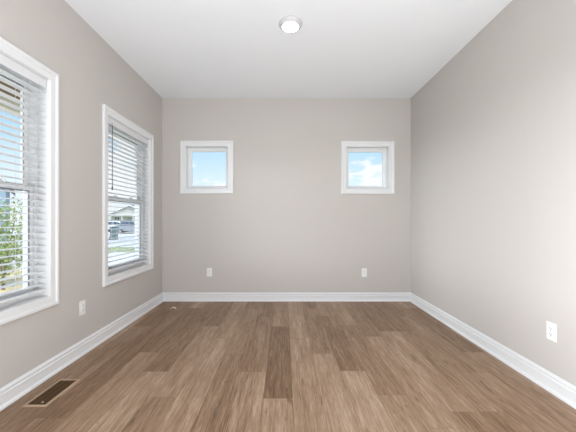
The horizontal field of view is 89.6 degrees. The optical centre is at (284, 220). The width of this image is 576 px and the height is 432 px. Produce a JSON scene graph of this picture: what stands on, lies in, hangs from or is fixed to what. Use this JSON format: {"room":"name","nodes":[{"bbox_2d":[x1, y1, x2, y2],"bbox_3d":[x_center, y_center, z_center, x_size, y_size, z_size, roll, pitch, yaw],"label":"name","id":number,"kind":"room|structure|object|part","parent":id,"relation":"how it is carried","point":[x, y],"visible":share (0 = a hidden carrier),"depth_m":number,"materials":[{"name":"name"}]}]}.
{"room":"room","nodes":[
{"label":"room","id":0,"kind":"room"},
{"bbox_2d":[0,81,19,99],"bbox_3d":[-2.667,-1.530,0.475,1.665,0.100,7.950,0,0,0],"label":"ceiling","id":1,"kind":"structure","parent":0,"point":[1,82],"depth_m":3.31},
{"bbox_2d":[0,96,19,117],"bbox_3d":[-2.668,-1.415,0.475,1.664,0.130,7.950,0,0,0],"label":"beam","id":2,"kind":"structure","parent":1,"relation":"attached to","point":[1,97],"depth_m":3.54,"materials":[{"name":"beige paint"}]},
{"bbox_2d":[0,0,161,387],"bbox_3d":[-1.740,-0.180,0.050,0.180,3.141,8.100,0,0,0],"label":"wall","id":3,"kind":"structure","parent":0,"point":[92,74],"depth_m":2.33,"materials":[{"name":"grey paint"}]},
{"bbox_2d":[0,37,58,325],"bbox_3d":[-1.729,-0.226,1.594,0.202,1.661,1.018,0,0,0],"label":"window","id":4,"kind":"structure","parent":3,"relation":"in","point":[12,310],"depth_m":2.03,"materials":[{"name":"white wood"}]},
{"bbox_3d":[-1.778,-0.574,1.594,0.028,0.750,0.816,0,0,0],"label":"sash","id":5,"kind":"part","parent":4,"relation":"part of","materials":[{"name":"white plastic"}]},
{"bbox_3d":[-1.744,0.128,1.594,0.028,0.740,0.816,0,0,0],"label":"sash","id":6,"kind":"part","parent":4,"relation":"part of","materials":[{"name":"white plastic"}]},
{"bbox_3d":[-1.762,-0.226,1.594,0.085,1.511,0.868,0,0,0],"label":"frame","id":7,"kind":"part","parent":4,"relation":"part of","materials":[{"name":"white plastic"}]},
{"bbox_2d":[0,53,46,303],"bbox_3d":[-1.679,-0.242,1.594,0.068,1.473,0.856,0,0,0],"label":"window blind","id":8,"kind":"object","parent":4,"relation":"attached to","point":[6,62],"visible":1,"depth_m":1.85,"materials":[{"name":"white plastic"}]},
{"bbox_3d":[-1.685,-0.229,1.849,0.057,1.404,0.006,0,0,0],"label":"ladder cord","id":9,"kind":"part","parent":8,"relation":"part of","materials":[{"name":"white fabric"}]},
{"bbox_3d":[-1.688,-0.956,1.594,0.047,0.045,0.856,0,0,0],"label":"head rail","id":10,"kind":"part","parent":8,"relation":"part of","materials":[{"name":"white"}]},
{"bbox_3d":[-1.685,0.481,1.594,0.052,0.017,0.850,0,0,0],"label":"rail","id":11,"kind":"part","parent":8,"relation":"part of","materials":[{"name":"white plastic"}]},
{"bbox_2d":[0,293,163,410],"bbox_3d":[-1.634,1.032,-0.040,0.031,0.115,7.920,0,0,0],"label":"baseboard","id":12,"kind":"structure","parent":3,"relation":"attached to","point":[11,392],"depth_m":2.17,"materials":[{"name":"white wood"}]},
{"bbox_2d":[79,300,84,315],"bbox_3d":[-1.645,0.713,2.365,0.009,0.115,0.070,0,0,0],"label":"power outlet","id":13,"kind":"object","parent":3,"relation":"attached to","point":[81,303],"visible":1,"depth_m":2.35,"materials":[{"name":"white plastic"}]},
{"bbox_2d":[102,104,153,286],"bbox_3d":[-1.729,-0.226,3.124,0.202,1.661,0.991,0,0,0],"label":"window","id":14,"kind":"structure","parent":3,"relation":"in","point":[108,278],"depth_m":3.30,"materials":[{"name":"white wood"}]},
{"bbox_3d":[-1.778,-0.574,3.124,0.028,0.750,0.789,0,0,0],"label":"sash","id":15,"kind":"part","parent":14,"relation":"part of","materials":[{"name":"white plastic"}]},
{"bbox_3d":[-1.744,0.128,3.124,0.028,0.740,0.789,0,0,0],"label":"sash","id":16,"kind":"part","parent":14,"relation":"part of","materials":[{"name":"white plastic"}]},
{"bbox_3d":[-1.762,-0.226,3.124,0.085,1.511,0.841,0,0,0],"label":"frame","id":17,"kind":"part","parent":14,"relation":"part of","materials":[{"name":"white plastic"}]},
{"bbox_2d":[108,116,148,271],"bbox_3d":[-1.679,-0.242,3.124,0.068,1.473,0.856,0,0,0],"label":"window blind","id":18,"kind":"object","parent":14,"relation":"attached to","point":[112,122],"visible":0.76,"depth_m":3.07,"materials":[{"name":"white plastic"}]},
{"bbox_3d":[-1.688,-0.956,3.124,0.047,0.045,0.856,0,0,0],"label":"head rail","id":19,"kind":"part","parent":18,"relation":"part of","materials":[{"name":"white"}]},
{"bbox_3d":[-1.685,0.481,3.124,0.052,0.017,0.850,0,0,0],"label":"rail","id":20,"kind":"part","parent":18,"relation":"part of","materials":[{"name":"white plastic"}]},
{"bbox_2d":[162,98,410,291],"bbox_3d":[0.030,-0.180,4.010,3.360,3.141,0.180,0,0,0],"label":"wall","id":21,"kind":"structure","parent":0,"point":[287,224],"depth_m":3.92,"materials":[{"name":"grey paint"}]},
{"bbox_2d":[180,141,232,193],"bbox_3d":[-1.044,-0.716,3.999,0.715,0.713,0.202,0,0,0],"label":"window","id":22,"kind":"structure","parent":21,"relation":"in","point":[187,148],"depth_m":3.91,"materials":[{"name":"white wood"}]},
{"bbox_3d":[-1.044,-0.716,4.040,0.565,0.563,0.090,0,0,0],"label":"frame","id":23,"kind":"part","parent":22,"relation":"part of","materials":[{"name":"white plastic"}]},
{"bbox_2d":[207,268,211,276],"bbox_3d":[-1.010,0.702,3.915,0.070,0.115,0.009,0,0,0],"label":"power outlet","id":24,"kind":"object","parent":21,"relation":"attached to","point":[209,270],"visible":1,"depth_m":3.91,"materials":[{"name":"white plastic"}]},
{"bbox_2d":[162,292,410,301],"bbox_3d":[0.030,1.032,3.904,3.359,0.115,0.031,0,0,0],"label":"baseboard","id":25,"kind":"structure","parent":21,"relation":"attached to","point":[167,296],"depth_m":3.90,"materials":[{"name":"white wood"}]},
{"bbox_2d":[362,268,366,276],"bbox_3d":[1.080,0.707,3.915,0.070,0.115,0.009,0,0,0],"label":"power outlet","id":26,"kind":"object","parent":21,"relation":"attached to","point":[364,270],"visible":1,"depth_m":3.91,"materials":[{"name":"white plastic"}]},
{"bbox_2d":[341,141,394,193],"bbox_3d":[1.127,-0.712,3.999,0.718,0.713,0.202,0,0,0],"label":"window","id":27,"kind":"structure","parent":21,"relation":"in","point":[387,148],"depth_m":3.91,"materials":[{"name":"white wood"}]},
{"bbox_3d":[1.127,-0.712,4.040,0.568,0.563,0.090,0,0,0],"label":"frame","id":28,"kind":"part","parent":27,"relation":"part of","materials":[{"name":"white plastic"}]},
{"bbox_2d":[0,302,575,431],"bbox_3d":[0.030,1.100,-0.040,3.360,0.020,7.920,0,0,0],"label":"floor","id":29,"kind":"structure","parent":0,"point":[193,366],"depth_m":2.00,"materials":[{"name":"brown wood"}]},
{"bbox_2d":[22,379,80,406],"bbox_3d":[-1.464,1.083,1.839,0.143,0.012,0.293,0,0,0],"label":"floor vent","id":30,"kind":"object","parent":29,"relation":"in","point":[58,388],"visible":1,"depth_m":1.82,"materials":[{"name":"beige metal"}]},
{"bbox_2d":[65,0,511,97],"bbox_3d":[0.030,-1.701,-0.040,3.360,0.100,7.920,0,0,0],"label":"ceiling","id":31,"kind":"structure","parent":0,"point":[180,48],"depth_m":2.69,"materials":[{"name":"white paint"}]},
{"bbox_2d":[279,16,301,32],"bbox_3d":[0.052,-1.636,2.440,0.200,0.028,0.200,0,0,0],"label":"recessed light","id":32,"kind":"object","parent":31,"relation":"in","point":[288,24],"visible":1,"depth_m":2.41,"materials":[{"name":"grey"}]},
{"bbox_2d":[282,22,297,31],"bbox_3d":[0.052,-1.626,2.440,0.135,0.006,0.135,0,0,0],"label":"diffuser","id":33,"kind":"object","parent":32,"relation":"attached to","point":[286,26],"depth_m":2.43,"materials":[{"name":"white plastic"}]},
{"bbox_2d":[411,0,575,385],"bbox_3d":[1.800,-0.180,0.050,0.180,3.141,8.100,0,0,0],"label":"wall","id":34,"kind":"structure","parent":0,"point":[493,131],"depth_m":2.22,"materials":[{"name":"grey paint"}]},
{"bbox_2d":[409,293,575,408],"bbox_3d":[1.694,1.032,-0.040,0.031,0.115,7.920,0,0,0],"label":"baseboard","id":35,"kind":"structure","parent":34,"relation":"attached to","point":[565,391],"depth_m":2.19,"materials":[{"name":"white wood"}]},
{"bbox_2d":[546,321,556,342],"bbox_3d":[1.705,0.710,1.852,0.009,0.115,0.070,0,0,0],"label":"power outlet","id":36,"kind":"object","parent":34,"relation":"attached to","point":[551,328],"visible":1,"depth_m":1.85,"materials":[{"name":"white plastic"}]},
{"label":"outside","id":37,"kind":"structure","parent":0,"visible":0},
{"bbox_2d":[9,225,134,254],"bbox_3d":[-30.000,1.690,40.000,120.000,0.200,140.000,0,0,0],"label":"lawn","id":38,"kind":"structure","parent":37,"point":[115,248],"depth_m":15.79,"materials":[{"name":"green plant"}]},
{"bbox_2d":[0,176,14,241],"bbox_3d":[-25.565,-2.840,21.017,8.800,8.860,11.100,0,0,-42],"label":"house","id":39,"kind":"structure","parent":38,"relation":"on","point":[2,193],"depth_m":20.79,"materials":[{"name":"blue stone"}]},
{"bbox_2d":[0,267,22,293],"bbox_3d":[-7.865,1.575,4.800,8.270,0.030,9.600,0,0,0],"label":"planting bed","id":40,"kind":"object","parent":38,"relation":"on","point":[10,281],"depth_m":7.39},
{"bbox_2d":[0,197,22,289],"bbox_3d":[-6.237,0.517,6.482,0.954,2.085,1.156,0,0,32],"label":"young tree","id":41,"kind":"object","parent":40,"relation":"on","point":[10,245],"visible":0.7,"depth_m":6.50,"materials":[{"name":"green plant"}]},
{"bbox_2d":[108,204,134,220],"bbox_3d":[-32.865,-0.890,63.364,8.800,4.960,9.100,0,0,-12],"label":"house","id":42,"kind":"structure","parent":38,"relation":"on","point":[126,215],"depth_m":60.24,"materials":[{"name":"grey"}]},
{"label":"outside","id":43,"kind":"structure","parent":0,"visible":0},
{"bbox_2d":[10,230,134,233],"bbox_3d":[-28.000,1.580,40.000,44.000,0.020,14.000,0,0,0],"label":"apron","id":44,"kind":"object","parent":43,"point":[10,230],"depth_m":35.91,"materials":[{"name":"concrete"}]},
{"bbox_2d":[108,221,128,231],"bbox_3d":[-22.605,0.820,39.499,4.424,1.500,1.870,0,0,-12],"label":"car","id":45,"kind":"object","parent":44,"relation":"on","point":[109,222],"visible":0.13,"depth_m":38.69,"materials":[{"name":"white paint"}]},
{"bbox_2d":[115,221,134,233],"bbox_3d":[-17.904,0.820,34.599,4.424,1.500,1.870,0,0,-18],"label":"car","id":46,"kind":"object","parent":44,"relation":"on","point":[120,230],"visible":0.34,"depth_m":33.63,"materials":[{"name":"silver metal"}]},
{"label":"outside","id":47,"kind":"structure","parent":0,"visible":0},
{"bbox_2d":[1,234,134,246],"bbox_3d":[-32.000,1.583,25.100,56.000,0.015,15.800,0,0,0],"label":"street","id":48,"kind":"structure","parent":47,"point":[119,235],"depth_m":21.55,"materials":[{"name":"grey asphalt"}]},
{"bbox_2d":[109,226,118,239],"bbox_3d":[-13.806,1.040,23.508,0.660,1.070,0.760,0,0,-34],"label":"bin","id":49,"kind":"object","parent":48,"relation":"on","point":[110,227],"visible":0.91,"depth_m":23.28,"materials":[{"name":"teal plastic"}]},
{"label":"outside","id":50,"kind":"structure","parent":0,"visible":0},
{"bbox_2d":[1,252,134,266],"bbox_3d":[-8.600,1.580,11.950,6.800,0.020,4.500,0,0,0],"label":"driveway","id":51,"kind":"structure","parent":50,"point":[113,253],"depth_m":12.24,"materials":[{"name":"concrete"}]}
]}

